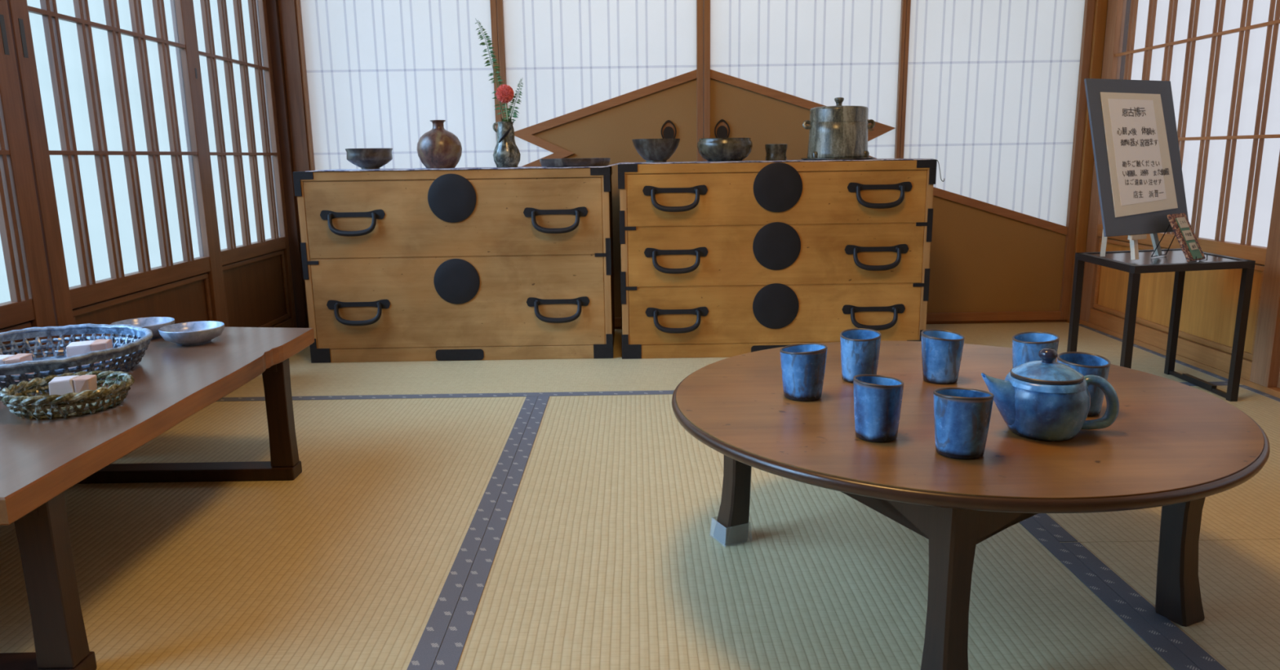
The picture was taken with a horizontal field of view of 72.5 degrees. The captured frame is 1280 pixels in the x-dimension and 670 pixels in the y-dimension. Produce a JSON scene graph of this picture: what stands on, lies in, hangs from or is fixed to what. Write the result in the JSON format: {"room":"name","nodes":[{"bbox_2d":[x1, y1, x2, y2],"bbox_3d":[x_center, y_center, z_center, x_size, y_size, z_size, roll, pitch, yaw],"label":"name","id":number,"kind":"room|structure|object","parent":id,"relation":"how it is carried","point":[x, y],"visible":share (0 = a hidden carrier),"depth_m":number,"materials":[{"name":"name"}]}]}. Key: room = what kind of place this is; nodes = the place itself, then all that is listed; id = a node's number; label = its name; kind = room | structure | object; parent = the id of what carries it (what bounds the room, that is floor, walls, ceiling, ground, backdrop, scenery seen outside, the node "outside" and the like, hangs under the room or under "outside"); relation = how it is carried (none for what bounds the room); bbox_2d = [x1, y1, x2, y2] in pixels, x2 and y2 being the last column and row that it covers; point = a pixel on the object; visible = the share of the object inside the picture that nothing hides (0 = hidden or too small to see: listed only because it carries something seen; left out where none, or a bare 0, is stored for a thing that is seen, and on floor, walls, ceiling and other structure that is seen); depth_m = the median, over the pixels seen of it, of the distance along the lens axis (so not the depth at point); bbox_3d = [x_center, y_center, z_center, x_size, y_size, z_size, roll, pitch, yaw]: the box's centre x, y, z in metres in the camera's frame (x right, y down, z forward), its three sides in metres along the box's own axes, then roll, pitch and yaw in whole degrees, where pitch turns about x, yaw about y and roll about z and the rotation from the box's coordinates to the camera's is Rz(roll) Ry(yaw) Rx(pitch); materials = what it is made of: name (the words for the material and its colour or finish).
{"room":"japanese tatami room","nodes":[
{"label":"japanese tatami room","id":0,"kind":"room"},
{"bbox_2d":[0,322,1279,669],"bbox_3d":[0.221,0.491,1.119,3.340,0.061,5.190,-1,12,0],"label":"floor","id":1,"kind":"structure","parent":0,"point":[532,514],"depth_m":1.52,"materials":[{"name":"woven straw tatami"},{"name":"cloth"}]},
{"bbox_2d":[0,327,314,669],"bbox_3d":[-1.006,0.230,1.583,0.526,0.300,1.099,-1,12,0],"label":"table","id":2,"kind":"object","parent":1,"relation":"on","point":[40,460],"visible":0.91,"depth_m":1.31,"materials":[{"name":"brown wood"}]},
{"bbox_2d":[0,370,134,420],"bbox_3d":[-0.904,0.096,1.381,0.182,0.042,0.169,-6,13,-26],"label":"basket","id":3,"kind":"object","parent":2,"relation":"on","point":[44,406],"visible":0.9,"depth_m":1.34,"materials":[{"name":"green wicker"}]},
{"bbox_2d":[48,374,97,395],"bbox_3d":[-0.911,0.082,1.402,0.061,0.031,0.038,-4,12,-14],"label":"packet","id":4,"kind":"object","parent":3,"relation":"in","point":[61,385],"visible":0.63,"depth_m":1.39,"materials":[{"name":"white paper"}]},
{"bbox_2d":[0,323,152,393],"bbox_3d":[-1.104,0.043,1.600,0.388,0.063,0.385,-1,12,0],"label":"basket","id":5,"kind":"object","parent":2,"relation":"on","point":[124,357],"visible":0.76,"depth_m":1.65,"materials":[{"name":"blue wicker"}]},
{"bbox_2d":[0,353,34,382],"bbox_3d":[-1.113,0.059,1.533,0.073,0.045,0.050,-3,12,-9],"label":"packet","id":6,"kind":"object","parent":5,"relation":"in","point":[4,359],"visible":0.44,"depth_m":1.52,"materials":[{"name":"white paper"}]},
{"bbox_2d":[66,339,112,373],"bbox_3d":[-1.016,0.037,1.613,0.069,0.053,0.046,-5,12,-20],"label":"packet","id":7,"kind":"object","parent":5,"relation":"in","point":[73,348],"visible":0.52,"depth_m":1.59,"materials":[{"name":"white paper"}]},
{"bbox_2d":[110,316,174,339],"bbox_3d":[-1.100,-0.012,1.932,0.127,0.035,0.127,-1,12,0],"label":"dish","id":8,"kind":"object","parent":2,"relation":"on","point":[153,324],"visible":0.42,"depth_m":1.97,"materials":[{"name":"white ceramic"}]},
{"bbox_2d":[158,320,224,346],"bbox_3d":[-0.959,-0.001,1.871,0.127,0.035,0.127,-1,12,0],"label":"dish","id":9,"kind":"object","parent":2,"relation":"on","point":[192,333],"visible":1,"depth_m":1.85,"materials":[{"name":"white ceramic"}]},
{"bbox_2d":[266,0,310,328],"bbox_3d":[-1.339,-0.887,3.337,0.134,1.810,0.122,-1,12,0],"label":"post","id":10,"kind":"object","parent":1,"relation":"on","point":[281,14],"visible":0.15,"depth_m":3.30,"materials":[{"name":"brown wood"}]},
{"bbox_2d":[293,166,614,363],"bbox_3d":[-0.615,-0.267,3.116,1.038,0.644,0.453,-1,12,0],"label":"dresser","id":11,"kind":"object","parent":1,"relation":"on","point":[473,264],"visible":0.98,"depth_m":2.92,"materials":[{"name":"brown wood"}]},
{"bbox_2d":[305,158,933,172],"bbox_3d":[-0.067,-0.592,3.034,2.060,0.014,0.360,-1,12,0],"label":"table runner","id":12,"kind":"object","parent":11,"relation":"on","point":[881,159],"visible":0.86,"depth_m":2.86,"materials":[{"name":"white fabric"}]},
{"bbox_2d":[345,148,392,169],"bbox_3d":[-0.933,-0.608,3.011,0.158,0.070,0.158,-1,12,0],"label":"bowl","id":13,"kind":"object","parent":12,"relation":"on","point":[364,158],"visible":0.98,"depth_m":2.95,"materials":[{"name":"grey ceramic"}]},
{"bbox_2d":[417,120,462,168],"bbox_3d":[-0.691,-0.657,3.003,0.153,0.162,0.153,-1,12,0],"label":"vase","id":14,"kind":"object","parent":12,"relation":"on","point":[437,148],"visible":0.98,"depth_m":2.96,"materials":[{"name":"brown ceramic"}]},
{"bbox_2d":[493,121,520,167],"bbox_3d":[-0.461,-0.656,3.005,0.095,0.153,0.095,-1,12,0],"label":"vase","id":15,"kind":"object","parent":12,"relation":"on","point":[506,153],"visible":1,"depth_m":2.98,"materials":[{"name":"metal"}]},
{"bbox_2d":[475,17,508,119],"bbox_3d":[-0.500,-0.881,2.957,0.102,0.365,0.030,-1,12,0],"label":"frond","id":16,"kind":"object","parent":15,"relation":"in","point":[489,41],"visible":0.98,"depth_m":2.94,"materials":[{"name":"green plant"}]},
{"bbox_2d":[495,84,514,121],"bbox_3d":[-0.458,-0.771,2.966,0.062,0.156,0.040,-1,12,0],"label":"flower","id":17,"kind":"object","parent":15,"relation":"in","point":[504,93],"visible":1,"depth_m":2.95,"materials":[{"name":"red plant"}]},
{"bbox_2d":[499,115,514,124],"bbox_3d":[-0.455,-0.735,2.997,0.059,0.034,0.050,5,13,26],"label":"leaf sprig","id":18,"kind":"object","parent":15,"relation":"in","point":[509,119],"visible":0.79,"depth_m":2.98,"materials":[{"name":"green plant"}]},
{"bbox_2d":[502,79,523,121],"bbox_3d":[-0.433,-0.787,2.973,0.080,0.172,0.024,-1,12,0],"label":"frond","id":19,"kind":"object","parent":15,"relation":"in","point":[511,107],"visible":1,"depth_m":2.97,"materials":[{"name":"green plant"}]},
{"bbox_2d":[539,157,610,166],"bbox_3d":[-0.223,-0.594,3.000,0.243,0.026,0.243,-1,12,0],"label":"plate","id":20,"kind":"object","parent":12,"relation":"on","point":[604,161],"visible":0.98,"depth_m":2.90,"materials":[{"name":"grey ceramic"}]},
{"bbox_2d":[631,138,679,162],"bbox_3d":[0.056,-0.637,3.014,0.166,0.078,0.166,-1,12,0],"label":"bowl","id":21,"kind":"object","parent":12,"relation":"on","point":[651,150],"visible":1,"depth_m":2.96,"materials":[{"name":"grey ceramic"}]},
{"bbox_2d":[697,137,752,161],"bbox_3d":[0.293,-0.641,3.015,0.191,0.078,0.191,-1,12,0],"label":"bowl","id":22,"kind":"object","parent":12,"relation":"on","point":[712,149],"visible":1,"depth_m":2.94,"materials":[{"name":"grey ceramic"}]},
{"bbox_2d":[764,143,787,160],"bbox_3d":[0.471,-0.633,3.019,0.077,0.056,0.077,-1,12,0],"label":"cup","id":23,"kind":"object","parent":12,"relation":"on","point":[774,152],"visible":1,"depth_m":2.99,"materials":[{"name":"grey ceramic"}]},
{"bbox_2d":[800,157,874,159],"bbox_3d":[0.684,-0.612,3.025,0.248,0.006,0.248,-1,12,0],"label":"saucer","id":24,"kind":"object","parent":12,"relation":"on","point":[831,158],"visible":0.85,"depth_m":2.92,"materials":[{"name":"grey ceramic"}]},
{"bbox_2d":[802,97,875,158],"bbox_3d":[0.687,-0.713,3.002,0.217,0.202,0.207,6,13,30],"label":"lidded pot","id":25,"kind":"object","parent":24,"relation":"on","point":[839,131],"visible":0.98,"depth_m":2.93,"materials":[{"name":"grey metal"}]},
{"bbox_2d":[617,160,937,359],"bbox_3d":[0.452,-0.285,3.109,1.044,0.653,0.453,-1,12,0],"label":"dresser","id":26,"kind":"object","parent":1,"relation":"on","point":[724,260],"visible":0.99,"depth_m":2.91,"materials":[{"name":"brown wood"}]},
{"bbox_2d":[933,159,944,182],"bbox_3d":[0.978,-0.542,2.870,0.047,0.074,0.032,5,13,25],"label":"wire","id":27,"kind":"object","parent":26,"relation":"hanging from","point":[934,159],"visible":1,"depth_m":2.86,"materials":[{"name":"grey metal"}]},
{"bbox_2d":[614,320,1066,328],"bbox_3d":[0.228,-0.036,3.535,2.974,0.023,0.065,-1,12,0],"label":"sill","id":28,"kind":"structure","parent":1,"relation":"on","point":[1020,321],"depth_m":3.51,"materials":[{"name":"brown wood"}]},
{"bbox_2d":[671,341,1270,669],"bbox_3d":[0.479,0.243,1.414,0.854,0.300,0.854,-1,12,0],"label":"round table","id":29,"kind":"object","parent":1,"relation":"on","point":[1173,446],"visible":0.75,"depth_m":1.15,"materials":[{"name":"brown wood"}]},
{"bbox_2d":[779,342,827,401],"bbox_3d":[0.259,0.058,1.381,0.074,0.083,0.070,-4,12,-17],"label":"tea cup","id":30,"kind":"object","parent":29,"relation":"on","point":[802,365],"visible":1,"depth_m":1.36,"materials":[{"name":"blue ceramic"}]},
{"bbox_2d":[840,328,881,383],"bbox_3d":[0.373,0.036,1.480,0.067,0.083,0.071,-1,12,-2],"label":"tea cup","id":31,"kind":"object","parent":29,"relation":"on","point":[860,347],"visible":0.82,"depth_m":1.46,"materials":[{"name":"blue ceramic"}]},
{"bbox_2d":[853,374,903,443],"bbox_3d":[0.321,0.098,1.181,0.066,0.083,0.070,7,14,34],"label":"tea cup","id":32,"kind":"object","parent":29,"relation":"on","point":[877,399],"visible":1,"depth_m":1.16,"materials":[{"name":"blue ceramic"}]},
{"bbox_2d":[920,328,964,384],"bbox_3d":[0.507,0.036,1.467,0.070,0.083,0.066,1,12,8],"label":"tea cup","id":33,"kind":"object","parent":29,"relation":"on","point":[941,349],"visible":1,"depth_m":1.45,"materials":[{"name":"blue ceramic"}]},
{"bbox_2d":[933,387,994,459],"bbox_3d":[0.410,0.111,1.114,0.070,0.083,0.074,-7,13,-28],"label":"tea cup","id":34,"kind":"object","parent":29,"relation":"on","point":[962,415],"visible":1,"depth_m":1.09,"materials":[{"name":"blue ceramic"}]},
{"bbox_2d":[1012,331,1059,368],"bbox_3d":[0.654,0.040,1.448,0.070,0.081,0.074,8,15,37],"label":"tea cup","id":35,"kind":"object","parent":29,"relation":"on","point":[1026,346],"visible":0.57,"depth_m":1.43,"materials":[{"name":"blue ceramic"}]},
{"bbox_2d":[981,348,1119,441],"bbox_3d":[0.556,0.077,1.183,0.164,0.118,0.112,6,14,32],"label":"teapot","id":36,"kind":"object","parent":29,"relation":"on","point":[1046,400],"visible":1,"depth_m":1.16,"materials":[{"name":"blue ceramic"}]},
{"bbox_2d":[1006,378,1090,441],"bbox_3d":[0.551,0.095,1.190,0.112,0.078,0.112,-1,12,0],"label":"pot","id":37,"kind":"object","parent":36,"relation":"attached to","point":[1046,410],"depth_m":1.15,"materials":[{"name":"blue ceramic"}]},
{"bbox_2d":[1057,351,1111,417],"bbox_3d":[0.650,0.072,1.283,0.067,0.083,0.071,-9,14,-36],"label":"tea cup","id":38,"kind":"object","parent":29,"relation":"on","point":[1085,363],"visible":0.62,"depth_m":1.26,"materials":[{"name":"blue ceramic"}]},
{"bbox_2d":[1066,0,1130,323],"bbox_3d":[1.765,-0.933,3.347,0.122,1.810,0.100,-1,12,0],"label":"post","id":39,"kind":"object","parent":1,"relation":"on","point":[1101,6],"visible":0.17,"depth_m":3.34,"materials":[{"name":"orange wood"}]},
{"bbox_2d":[1066,248,1255,401],"bbox_3d":[1.450,-0.029,2.463,0.371,0.385,0.388,-1,12,0],"label":"metal stand","id":40,"kind":"object","parent":1,"relation":"on","point":[1175,260],"visible":0.87,"depth_m":2.36,"materials":[{"name":"black paint"}]},
{"bbox_2d":[1100,230,1162,260],"bbox_3d":[1.349,-0.356,2.349,0.201,0.300,0.119,-1,12,0],"label":"easel","id":41,"kind":"object","parent":40,"relation":"on","point":[1133,239],"visible":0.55,"depth_m":2.40,"materials":[{"name":"beige wood"}]},
{"bbox_2d":[1084,78,1188,236],"bbox_3d":[1.340,-0.480,2.346,0.334,0.406,0.107,-6,13,-24],"label":"notice board","id":42,"kind":"object","parent":41,"relation":"on","point":[1133,125],"visible":1,"depth_m":2.33,"materials":[{"name":"wood"}]},
{"bbox_2d":[1151,223,1207,262],"bbox_3d":[1.457,-0.254,2.362,0.086,0.098,0.166,-3,12,-11],"label":"wire holder","id":43,"kind":"object","parent":40,"relation":"on","point":[1170,224],"visible":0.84,"depth_m":2.38,"materials":[{"name":"black paint"}]},
{"bbox_2d":[1166,213,1205,262],"bbox_3d":[1.460,-0.262,2.332,0.085,0.122,0.071,-8,14,-33],"label":"display","id":44,"kind":"object","parent":40,"relation":"on","point":[1189,245],"visible":1,"depth_m":2.32,"materials":[{"name":"multicoloured paper"}]},
{"bbox_2d":[1079,319,1279,398],"bbox_3d":[1.808,0.255,1.993,0.088,0.029,3.029,-1,12,0],"label":"sill","id":45,"kind":"structure","parent":1,"relation":"on","point":[1273,391],"depth_m":2.76,"materials":[{"name":"brown wood"}]},
{"bbox_3d":[0.170,-2.046,3.134,3.340,0.500,0.120,-1,12,0],"label":"wall","id":46,"kind":"structure","parent":0,"visible":0},
{"bbox_2d":[295,0,502,170],"bbox_3d":[-0.900,-0.900,3.315,0.742,1.788,0.032,-1,12,0],"label":"shoji screen","id":47,"kind":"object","parent":46,"relation":"in","point":[375,73],"depth_m":3.30,"materials":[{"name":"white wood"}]},
{"bbox_2d":[496,0,703,326],"bbox_3d":[-0.144,-0.911,3.319,0.768,1.788,0.032,-1,12,0],"label":"shoji screen","id":48,"kind":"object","parent":46,"relation":"in","point":[598,77],"depth_m":3.31,"materials":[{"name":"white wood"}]},
{"bbox_2d":[703,0,906,161],"bbox_3d":[0.619,-0.923,3.324,0.755,1.788,0.032,-1,12,0],"label":"window","id":49,"kind":"structure","parent":46,"relation":"in","point":[767,63],"depth_m":3.31,"materials":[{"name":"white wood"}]},
{"bbox_2d":[899,0,1095,321],"bbox_3d":[1.351,-0.934,3.328,0.704,1.788,0.032,-1,12,0],"label":"shoji screen","id":50,"kind":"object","parent":46,"relation":"in","point":[994,91],"depth_m":3.37,"materials":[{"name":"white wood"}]},
{"bbox_3d":[-1.410,-0.618,0.799,0.150,2.312,5.040,-1,12,0],"label":"wall","id":51,"kind":"structure","parent":0,"visible":0},
{"bbox_2d":[0,0,57,355],"bbox_3d":[-1.335,-0.517,1.459,0.033,1.778,0.791,-1,12,0],"label":"door","id":52,"kind":"structure","parent":51,"relation":"in","point":[30,304],"depth_m":1.85,"materials":[{"name":"brown wood"}]},
{"bbox_2d":[6,0,227,337],"bbox_3d":[-1.342,-0.679,2.247,0.033,1.778,0.804,-1,12,0],"label":"door","id":53,"kind":"structure","parent":51,"relation":"in","point":[191,289],"depth_m":2.26,"materials":[{"name":"brown wood"}]},
{"bbox_2d":[191,0,297,328],"bbox_3d":[-1.381,-0.826,2.967,0.032,1.778,0.619,-1,12,0],"label":"door","id":54,"kind":"structure","parent":51,"relation":"in","point":[257,276],"depth_m":3.08,"materials":[{"name":"brown wood"}]},
{"bbox_3d":[1.829,-0.668,0.819,0.132,2.312,5.040,-1,12,0],"label":"wall","id":55,"kind":"structure","parent":0,"visible":0},
{"bbox_2d":[1080,0,1279,387],"bbox_3d":[1.759,-0.831,2.781,0.032,1.782,1.046,-1,12,0],"label":"door","id":56,"kind":"structure","parent":55,"relation":"in","point":[1210,300],"depth_m":2.71,"materials":[{"name":"brown wood"}]},
{"bbox_2d":[1277,368,1279,387],"bbox_3d":[1.796,-0.628,1.794,0.032,1.782,0.996,-1,12,0],"label":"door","id":57,"kind":"structure","parent":55,"relation":"in","point":[1278,380],"depth_m":2.44,"materials":[{"name":"brown wood"}]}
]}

